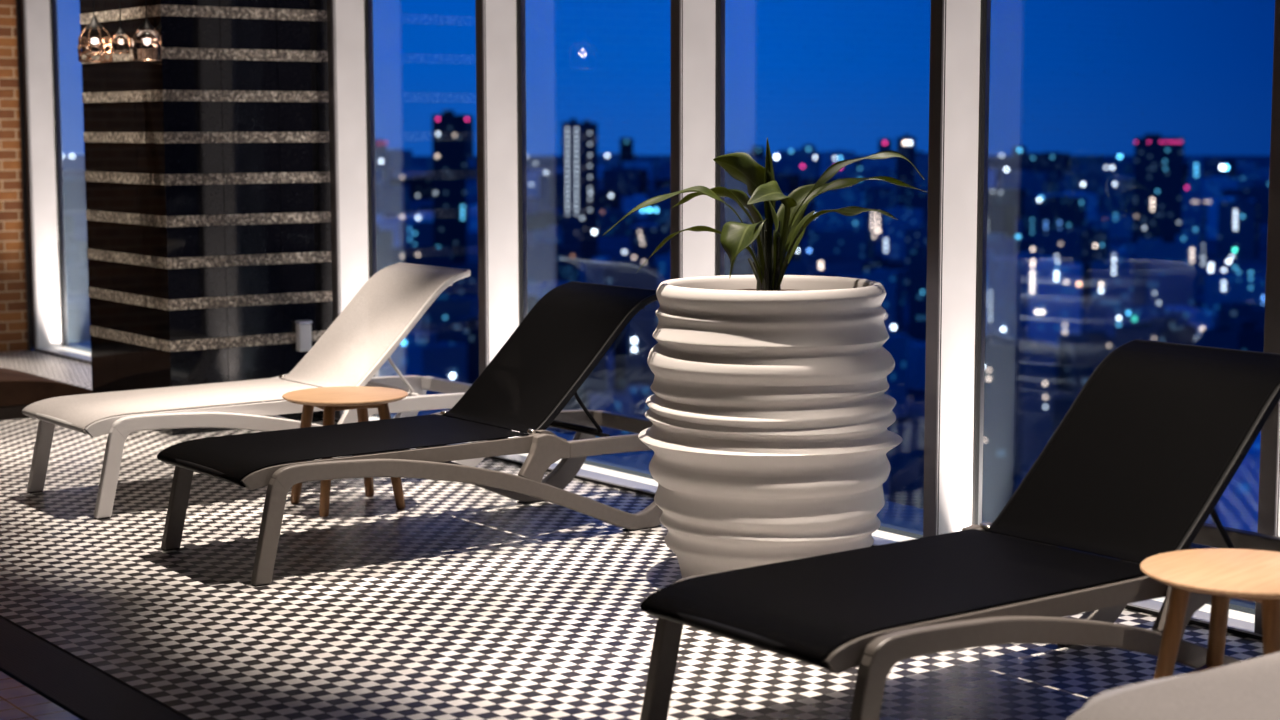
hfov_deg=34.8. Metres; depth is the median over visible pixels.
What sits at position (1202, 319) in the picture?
building
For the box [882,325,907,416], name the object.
building
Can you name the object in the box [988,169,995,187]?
building
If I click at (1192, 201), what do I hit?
building
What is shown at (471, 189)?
building
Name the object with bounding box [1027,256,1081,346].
building
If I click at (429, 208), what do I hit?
building
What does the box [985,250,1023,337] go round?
building
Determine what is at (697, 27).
window
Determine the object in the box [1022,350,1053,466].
building
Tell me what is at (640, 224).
building
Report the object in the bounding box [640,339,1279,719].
sun lounger
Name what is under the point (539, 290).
building
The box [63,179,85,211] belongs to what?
building
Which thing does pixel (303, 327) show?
wall box
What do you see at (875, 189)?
building
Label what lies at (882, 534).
light
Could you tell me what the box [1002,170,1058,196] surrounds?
building
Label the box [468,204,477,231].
building
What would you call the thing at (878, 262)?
building
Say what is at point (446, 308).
building
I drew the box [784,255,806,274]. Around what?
building
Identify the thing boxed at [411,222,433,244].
building
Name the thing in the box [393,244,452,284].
building
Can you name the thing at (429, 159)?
building
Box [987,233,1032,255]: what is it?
building
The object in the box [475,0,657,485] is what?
window
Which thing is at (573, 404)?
building
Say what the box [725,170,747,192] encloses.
building
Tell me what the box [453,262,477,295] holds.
building
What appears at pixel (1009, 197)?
building
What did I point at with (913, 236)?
building
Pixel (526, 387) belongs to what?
sun lounger
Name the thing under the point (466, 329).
building
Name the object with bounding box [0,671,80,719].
floor
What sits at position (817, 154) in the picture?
building
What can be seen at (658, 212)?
building
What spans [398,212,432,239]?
building
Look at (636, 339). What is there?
building
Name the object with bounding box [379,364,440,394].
building
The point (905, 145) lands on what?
building
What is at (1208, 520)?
building
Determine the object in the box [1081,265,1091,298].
building
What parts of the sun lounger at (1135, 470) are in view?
leg, rail, leg, seat, arched frame, rail, arched frame, frame, backrest, prop rod, frame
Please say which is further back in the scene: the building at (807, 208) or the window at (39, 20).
the building at (807, 208)
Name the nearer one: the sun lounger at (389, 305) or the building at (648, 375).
the sun lounger at (389, 305)
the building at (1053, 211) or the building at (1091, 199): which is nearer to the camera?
the building at (1053, 211)
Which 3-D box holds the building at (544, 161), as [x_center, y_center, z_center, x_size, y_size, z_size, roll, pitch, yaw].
[-256.603,-532.140,5482.367,120.000,23.719,34.456,0,6,-3]
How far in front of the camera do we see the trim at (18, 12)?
13.88 m
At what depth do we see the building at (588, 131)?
1546.82 m
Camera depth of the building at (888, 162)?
4107.28 m
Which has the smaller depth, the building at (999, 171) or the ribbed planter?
the ribbed planter
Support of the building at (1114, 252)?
on the city lights at (613, 247)
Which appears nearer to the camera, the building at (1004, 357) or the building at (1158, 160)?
the building at (1004, 357)
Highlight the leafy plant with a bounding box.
[602,138,927,290]
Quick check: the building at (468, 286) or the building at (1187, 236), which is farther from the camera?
the building at (1187, 236)
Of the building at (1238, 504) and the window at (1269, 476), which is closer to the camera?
the window at (1269, 476)
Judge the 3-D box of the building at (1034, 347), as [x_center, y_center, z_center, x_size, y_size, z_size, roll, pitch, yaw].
[148.999,1.691,795.812,22.117,19.520,21.580,-1,6,-4]
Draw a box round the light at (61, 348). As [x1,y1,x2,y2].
[51,347,90,355]
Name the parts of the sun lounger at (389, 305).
leg, leg, seat, rail, arched frame, arched frame, frame, rail, backrest, prop rod, frame, rail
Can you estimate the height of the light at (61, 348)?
0.020 m
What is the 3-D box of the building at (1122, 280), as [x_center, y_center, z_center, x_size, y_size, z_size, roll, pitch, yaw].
[230.491,-30.658,982.783,19.512,41.327,35.566,3,7,25]
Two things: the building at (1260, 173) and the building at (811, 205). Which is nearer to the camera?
the building at (811, 205)
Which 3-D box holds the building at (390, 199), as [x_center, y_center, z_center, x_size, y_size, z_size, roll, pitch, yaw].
[-304.864,-190.816,2416.413,64.048,37.721,38.110,-1,7,-7]
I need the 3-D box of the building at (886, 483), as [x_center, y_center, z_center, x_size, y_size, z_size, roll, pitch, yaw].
[47.509,36.888,467.123,14.000,24.110,24.777,2,7,18]
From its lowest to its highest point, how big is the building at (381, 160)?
53.834 m
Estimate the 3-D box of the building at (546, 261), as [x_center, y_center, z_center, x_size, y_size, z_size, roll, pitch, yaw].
[-56.685,-52.629,1214.016,31.789,33.734,28.798,3,7,27]
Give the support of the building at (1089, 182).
on the city lights at (613, 247)
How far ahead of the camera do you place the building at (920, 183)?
3023.35 m
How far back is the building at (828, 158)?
4253.21 m
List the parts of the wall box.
lid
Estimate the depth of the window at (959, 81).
7.05 m
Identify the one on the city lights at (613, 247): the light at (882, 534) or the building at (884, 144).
the building at (884, 144)
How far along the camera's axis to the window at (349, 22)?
10.43 m
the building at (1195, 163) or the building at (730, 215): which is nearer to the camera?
the building at (730, 215)
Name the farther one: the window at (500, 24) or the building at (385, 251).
the building at (385, 251)
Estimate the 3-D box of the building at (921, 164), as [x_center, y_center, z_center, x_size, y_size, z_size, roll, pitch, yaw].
[604.803,-396.133,4156.390,107.714,49.941,30.073,1,7,8]
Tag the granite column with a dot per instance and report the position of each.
(207, 164)
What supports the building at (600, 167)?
on the city lights at (613, 247)
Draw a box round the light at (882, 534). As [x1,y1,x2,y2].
[872,530,915,541]
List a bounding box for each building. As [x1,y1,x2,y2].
[62,155,84,169]
[63,176,84,179]
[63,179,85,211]
[64,214,73,234]
[65,236,87,263]
[66,261,88,292]
[67,303,81,342]
[375,139,386,153]
[375,153,387,180]
[375,170,380,182]
[376,183,409,214]
[376,214,408,247]
[376,225,393,271]
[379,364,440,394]
[384,345,406,374]
[387,149,412,167]
[390,175,432,198]
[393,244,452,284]
[395,168,432,177]
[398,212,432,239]
[400,331,466,382]
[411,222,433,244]
[414,292,470,330]
[419,205,467,220]
[420,374,450,393]
[428,158,432,167]
[432,110,466,267]
[436,317,478,383]
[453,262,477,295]
[465,115,473,166]
[466,183,476,197]
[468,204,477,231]
[469,158,476,167]
[527,157,561,165]
[527,170,543,179]
[527,180,538,196]
[527,211,561,228]
[527,242,578,282]
[528,281,567,298]
[528,295,539,312]
[533,225,561,245]
[539,173,580,207]
[546,381,585,432]
[558,165,610,177]
[562,118,580,263]
[563,432,575,435]
[579,257,609,281]
[580,120,597,261]
[580,210,637,235]
[584,258,657,348]
[585,352,606,409]
[589,385,654,451]
[598,153,636,165]
[598,190,619,208]
[602,168,647,195]
[614,304,658,390]
[620,137,632,167]
[622,161,659,177]
[623,194,646,216]
[631,221,669,264]
[631,224,658,227]
[642,353,654,385]
[647,186,669,224]
[655,179,669,188]
[655,254,669,306]
[660,155,669,165]
[724,252,755,274]
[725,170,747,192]
[725,198,745,223]
[738,248,745,254]
[746,200,800,259]
[752,146,764,157]
[752,157,765,167]
[774,173,799,194]
[778,149,814,177]
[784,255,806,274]
[802,144,815,167]
[802,177,836,189]
[803,207,808,235]
[807,198,814,213]
[807,228,874,257]
[814,273,836,276]
[815,151,820,164]
[815,188,873,230]
[821,150,854,176]
[845,167,895,187]
[847,187,899,216]
[855,156,865,168]
[861,158,895,168]
[862,258,903,271]
[862,268,904,328]
[877,189,927,229]
[878,138,891,157]
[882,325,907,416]
[883,207,922,258]
[883,476,888,500]
[886,413,924,507]
[896,134,915,191]
[904,225,926,290]
[907,337,925,389]
[908,245,926,341]
[915,153,927,173]
[915,172,927,191]
[982,334,1023,522]
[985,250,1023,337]
[987,188,1026,216]
[987,202,1015,237]
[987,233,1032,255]
[988,157,1020,169]
[988,166,1012,181]
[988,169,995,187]
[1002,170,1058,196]
[1003,252,1058,298]
[1009,338,1058,391]
[1012,146,1026,157]
[1015,467,1029,490]
[1020,152,1069,178]
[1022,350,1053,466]
[1023,195,1085,237]
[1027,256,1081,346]
[1032,227,1107,265]
[1037,192,1096,220]
[1053,390,1080,432]
[1058,331,1114,393]
[1064,171,1103,201]
[1070,156,1102,165]
[1080,162,1132,177]
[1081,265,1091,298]
[1090,253,1147,331]
[1093,216,1132,238]
[1105,177,1133,212]
[1106,305,1188,336]
[1111,246,1124,257]
[1113,175,1133,178]
[1115,317,1194,348]
[1125,239,1195,305]
[1132,134,1183,242]
[1164,305,1212,335]
[1175,230,1204,257]
[1181,191,1202,233]
[1183,163,1188,184]
[1186,176,1251,198]
[1188,155,1202,190]
[1194,328,1200,345]
[1201,318,1263,351]
[1202,159,1236,177]
[1202,199,1207,219]
[1204,197,1254,238]
[1204,273,1264,317]
[1205,514,1210,523]
[1217,198,1259,257]
[1218,301,1264,327]
[1218,431,1260,532]
[1222,187,1268,219]
[1242,168,1269,178]
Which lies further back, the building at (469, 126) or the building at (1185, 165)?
the building at (469, 126)
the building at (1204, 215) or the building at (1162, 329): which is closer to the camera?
the building at (1162, 329)
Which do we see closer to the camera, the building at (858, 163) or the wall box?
the wall box
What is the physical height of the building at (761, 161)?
41.037 m
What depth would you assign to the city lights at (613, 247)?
1710.50 m
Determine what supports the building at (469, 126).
on the city lights at (613, 247)
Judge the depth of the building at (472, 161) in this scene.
4966.44 m
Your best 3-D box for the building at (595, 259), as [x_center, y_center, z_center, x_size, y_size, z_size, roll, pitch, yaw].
[-21.724,-50.512,1241.455,26.307,23.217,27.356,1,7,11]
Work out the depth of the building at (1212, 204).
1865.13 m
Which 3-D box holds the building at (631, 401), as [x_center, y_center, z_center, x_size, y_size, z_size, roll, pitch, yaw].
[-1.799,23.506,547.603,15.038,32.698,19.914,-5,8,-35]
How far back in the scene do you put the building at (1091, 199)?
2227.64 m
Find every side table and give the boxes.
[282,386,407,516]
[1140,548,1279,679]
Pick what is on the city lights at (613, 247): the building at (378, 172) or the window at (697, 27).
the building at (378, 172)
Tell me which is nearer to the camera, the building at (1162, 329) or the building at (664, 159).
the building at (1162, 329)
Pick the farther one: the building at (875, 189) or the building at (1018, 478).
the building at (875, 189)
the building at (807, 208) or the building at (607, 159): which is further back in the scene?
the building at (607, 159)
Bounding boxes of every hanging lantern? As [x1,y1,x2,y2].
[77,0,112,62]
[112,0,129,53]
[132,0,161,60]
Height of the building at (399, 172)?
22.055 m
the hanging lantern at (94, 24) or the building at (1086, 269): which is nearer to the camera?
the hanging lantern at (94, 24)
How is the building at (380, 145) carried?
on the city lights at (613, 247)
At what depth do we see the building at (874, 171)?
2977.20 m
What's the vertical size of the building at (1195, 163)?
70.919 m
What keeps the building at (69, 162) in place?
on the city lights at (613, 247)
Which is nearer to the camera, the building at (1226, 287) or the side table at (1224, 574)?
the side table at (1224, 574)
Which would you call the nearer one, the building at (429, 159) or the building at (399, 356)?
the building at (399, 356)
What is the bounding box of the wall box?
[295,320,311,351]
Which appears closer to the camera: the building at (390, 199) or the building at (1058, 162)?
the building at (390, 199)
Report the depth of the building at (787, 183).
2889.83 m
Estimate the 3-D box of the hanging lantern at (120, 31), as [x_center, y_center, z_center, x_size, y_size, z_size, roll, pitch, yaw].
[-2.556,-2.563,9.946,0.090,2.122,0.090,-2,7,-14]
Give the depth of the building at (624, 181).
3070.21 m
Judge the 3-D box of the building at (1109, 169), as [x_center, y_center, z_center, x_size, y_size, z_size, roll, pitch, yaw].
[939.832,-383.352,4118.320,99.915,32.033,32.866,6,9,42]
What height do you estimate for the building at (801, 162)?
57.251 m
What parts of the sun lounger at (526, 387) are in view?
leg, leg, seat, rail, arched frame, arched frame, frame, rail, backrest, prop rod, frame, rail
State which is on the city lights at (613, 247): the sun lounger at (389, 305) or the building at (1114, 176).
the building at (1114, 176)
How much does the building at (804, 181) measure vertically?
21.224 m
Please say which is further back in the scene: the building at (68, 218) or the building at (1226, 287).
the building at (68, 218)
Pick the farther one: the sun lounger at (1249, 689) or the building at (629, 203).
the building at (629, 203)
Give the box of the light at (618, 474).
[518,453,657,485]
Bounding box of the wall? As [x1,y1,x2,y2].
[0,0,27,351]
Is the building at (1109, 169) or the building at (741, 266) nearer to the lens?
the building at (741, 266)
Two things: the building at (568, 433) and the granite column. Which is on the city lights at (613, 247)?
the building at (568, 433)
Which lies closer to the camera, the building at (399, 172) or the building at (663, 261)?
the building at (663, 261)
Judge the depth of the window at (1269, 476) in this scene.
5.92 m
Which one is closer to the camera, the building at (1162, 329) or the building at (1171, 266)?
the building at (1162, 329)
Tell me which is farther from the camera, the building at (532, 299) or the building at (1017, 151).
the building at (1017, 151)
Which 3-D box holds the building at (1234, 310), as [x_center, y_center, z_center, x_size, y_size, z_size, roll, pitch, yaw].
[286.335,-17.683,965.250,25.053,19.317,38.286,2,7,16]
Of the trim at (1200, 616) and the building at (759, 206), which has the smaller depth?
the trim at (1200, 616)
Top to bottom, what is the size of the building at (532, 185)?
24.496 m
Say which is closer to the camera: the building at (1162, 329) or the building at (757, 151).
the building at (1162, 329)
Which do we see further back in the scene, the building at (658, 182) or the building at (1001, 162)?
the building at (1001, 162)
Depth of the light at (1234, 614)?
6.29 m
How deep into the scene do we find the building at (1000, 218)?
1851.75 m
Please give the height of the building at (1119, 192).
41.647 m
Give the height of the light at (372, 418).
0.020 m
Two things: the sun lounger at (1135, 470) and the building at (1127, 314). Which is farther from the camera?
the building at (1127, 314)
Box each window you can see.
[20,0,90,355]
[327,0,470,442]
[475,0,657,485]
[670,0,915,541]
[923,0,1254,622]
[1254,0,1279,634]
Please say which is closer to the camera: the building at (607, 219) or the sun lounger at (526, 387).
the sun lounger at (526, 387)
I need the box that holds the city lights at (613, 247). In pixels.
[63,155,1269,548]
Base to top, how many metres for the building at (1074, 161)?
26.172 m
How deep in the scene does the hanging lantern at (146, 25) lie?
9.59 m
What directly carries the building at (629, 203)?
on the city lights at (613, 247)
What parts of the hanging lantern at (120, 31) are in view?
cord, lamp shade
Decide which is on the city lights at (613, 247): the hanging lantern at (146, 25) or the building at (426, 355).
the building at (426, 355)
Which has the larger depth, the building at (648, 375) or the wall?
the building at (648, 375)
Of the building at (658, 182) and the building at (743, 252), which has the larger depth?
the building at (658, 182)
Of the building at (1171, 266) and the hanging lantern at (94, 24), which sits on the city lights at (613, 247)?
the building at (1171, 266)
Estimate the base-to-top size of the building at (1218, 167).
46.207 m
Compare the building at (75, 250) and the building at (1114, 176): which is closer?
the building at (75, 250)
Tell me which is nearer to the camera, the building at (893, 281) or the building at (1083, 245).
the building at (893, 281)
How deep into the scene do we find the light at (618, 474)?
8.85 m
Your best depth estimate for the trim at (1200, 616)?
8.52 m
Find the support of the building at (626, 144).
on the city lights at (613, 247)
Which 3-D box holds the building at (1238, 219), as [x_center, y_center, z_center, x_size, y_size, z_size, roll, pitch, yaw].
[470.055,-103.670,1605.130,28.562,46.793,17.721,3,7,28]
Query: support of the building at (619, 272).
on the city lights at (613, 247)
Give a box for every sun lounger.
[22,262,487,519]
[157,281,662,586]
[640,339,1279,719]
[1067,652,1279,719]
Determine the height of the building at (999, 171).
28.566 m
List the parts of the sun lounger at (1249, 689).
rail, arched frame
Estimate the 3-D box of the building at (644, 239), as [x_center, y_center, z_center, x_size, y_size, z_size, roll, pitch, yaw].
[12.286,-65.886,1289.454,28.580,42.821,37.380,1,7,12]
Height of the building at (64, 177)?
37.255 m
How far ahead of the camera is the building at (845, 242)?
1601.38 m
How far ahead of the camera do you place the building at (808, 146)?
5138.49 m
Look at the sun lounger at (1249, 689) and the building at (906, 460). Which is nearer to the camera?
the sun lounger at (1249, 689)
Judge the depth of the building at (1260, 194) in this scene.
2234.18 m
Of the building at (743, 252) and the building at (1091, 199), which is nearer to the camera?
the building at (743, 252)
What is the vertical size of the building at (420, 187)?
32.880 m
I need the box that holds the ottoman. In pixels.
[0,368,91,419]
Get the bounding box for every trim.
[16,0,32,350]
[32,347,1261,635]
[63,342,1254,614]
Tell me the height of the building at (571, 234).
108.576 m
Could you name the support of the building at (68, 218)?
on the city lights at (613, 247)
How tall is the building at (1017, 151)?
55.880 m
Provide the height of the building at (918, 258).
45.796 m
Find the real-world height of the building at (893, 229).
39.570 m
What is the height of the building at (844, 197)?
46.717 m
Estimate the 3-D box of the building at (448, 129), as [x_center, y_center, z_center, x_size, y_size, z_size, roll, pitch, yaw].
[-138.785,-124.316,1488.791,24.000,114.433,24.500,-1,7,-5]
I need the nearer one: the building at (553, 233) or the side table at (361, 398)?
the side table at (361, 398)
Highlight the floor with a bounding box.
[0,342,1262,719]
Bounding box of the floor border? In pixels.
[0,617,187,719]
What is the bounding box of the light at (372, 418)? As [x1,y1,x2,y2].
[369,416,470,442]
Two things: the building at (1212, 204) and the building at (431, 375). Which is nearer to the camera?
the building at (431, 375)
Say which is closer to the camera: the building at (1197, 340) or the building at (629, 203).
the building at (1197, 340)
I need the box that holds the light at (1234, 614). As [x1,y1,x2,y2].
[1151,597,1254,622]
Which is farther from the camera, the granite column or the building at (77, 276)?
the building at (77, 276)
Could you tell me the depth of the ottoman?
10.73 m
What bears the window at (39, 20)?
in the wall
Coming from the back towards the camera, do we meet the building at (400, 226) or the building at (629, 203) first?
the building at (629, 203)
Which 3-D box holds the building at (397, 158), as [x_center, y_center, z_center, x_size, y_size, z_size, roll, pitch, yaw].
[-648.808,-519.903,5273.138,120.000,47.927,28.191,-3,7,-22]
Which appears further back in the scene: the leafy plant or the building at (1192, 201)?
the building at (1192, 201)
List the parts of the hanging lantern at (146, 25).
lamp shade, bulb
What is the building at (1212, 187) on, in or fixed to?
on the city lights at (613, 247)
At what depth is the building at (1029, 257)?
1218.27 m
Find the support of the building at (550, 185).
on the city lights at (613, 247)
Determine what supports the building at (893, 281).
on the city lights at (613, 247)
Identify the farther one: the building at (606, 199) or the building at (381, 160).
the building at (381, 160)
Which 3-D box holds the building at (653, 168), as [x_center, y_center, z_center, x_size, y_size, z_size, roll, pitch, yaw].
[2.148,-390.206,4180.044,69.911,34.808,31.177,4,7,30]
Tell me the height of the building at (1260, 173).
21.022 m
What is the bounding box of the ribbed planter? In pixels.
[638,275,902,577]
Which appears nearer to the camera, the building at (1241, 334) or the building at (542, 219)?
the building at (1241, 334)
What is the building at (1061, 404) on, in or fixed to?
on the city lights at (613, 247)
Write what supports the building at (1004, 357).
on the city lights at (613, 247)
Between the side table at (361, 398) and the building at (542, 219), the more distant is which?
the building at (542, 219)
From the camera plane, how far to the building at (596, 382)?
714.26 m
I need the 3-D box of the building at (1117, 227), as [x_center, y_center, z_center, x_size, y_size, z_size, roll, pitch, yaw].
[437.128,-122.600,1882.924,34.846,20.151,24.821,3,7,25]
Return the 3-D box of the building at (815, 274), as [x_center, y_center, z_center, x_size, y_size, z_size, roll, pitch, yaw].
[102.212,-39.818,1165.688,34.118,18.663,29.302,2,7,17]
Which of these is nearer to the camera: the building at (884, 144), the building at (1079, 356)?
the building at (1079, 356)
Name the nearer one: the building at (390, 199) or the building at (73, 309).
the building at (73, 309)
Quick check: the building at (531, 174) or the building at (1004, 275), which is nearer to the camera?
the building at (1004, 275)
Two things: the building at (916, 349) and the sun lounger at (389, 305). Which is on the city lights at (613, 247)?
the building at (916, 349)
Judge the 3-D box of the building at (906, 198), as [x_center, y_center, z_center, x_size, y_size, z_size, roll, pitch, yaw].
[260.510,-149.592,2030.973,35.358,40.950,36.723,-3,7,-27]
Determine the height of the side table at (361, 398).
0.458 m
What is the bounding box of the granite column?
[80,0,332,435]

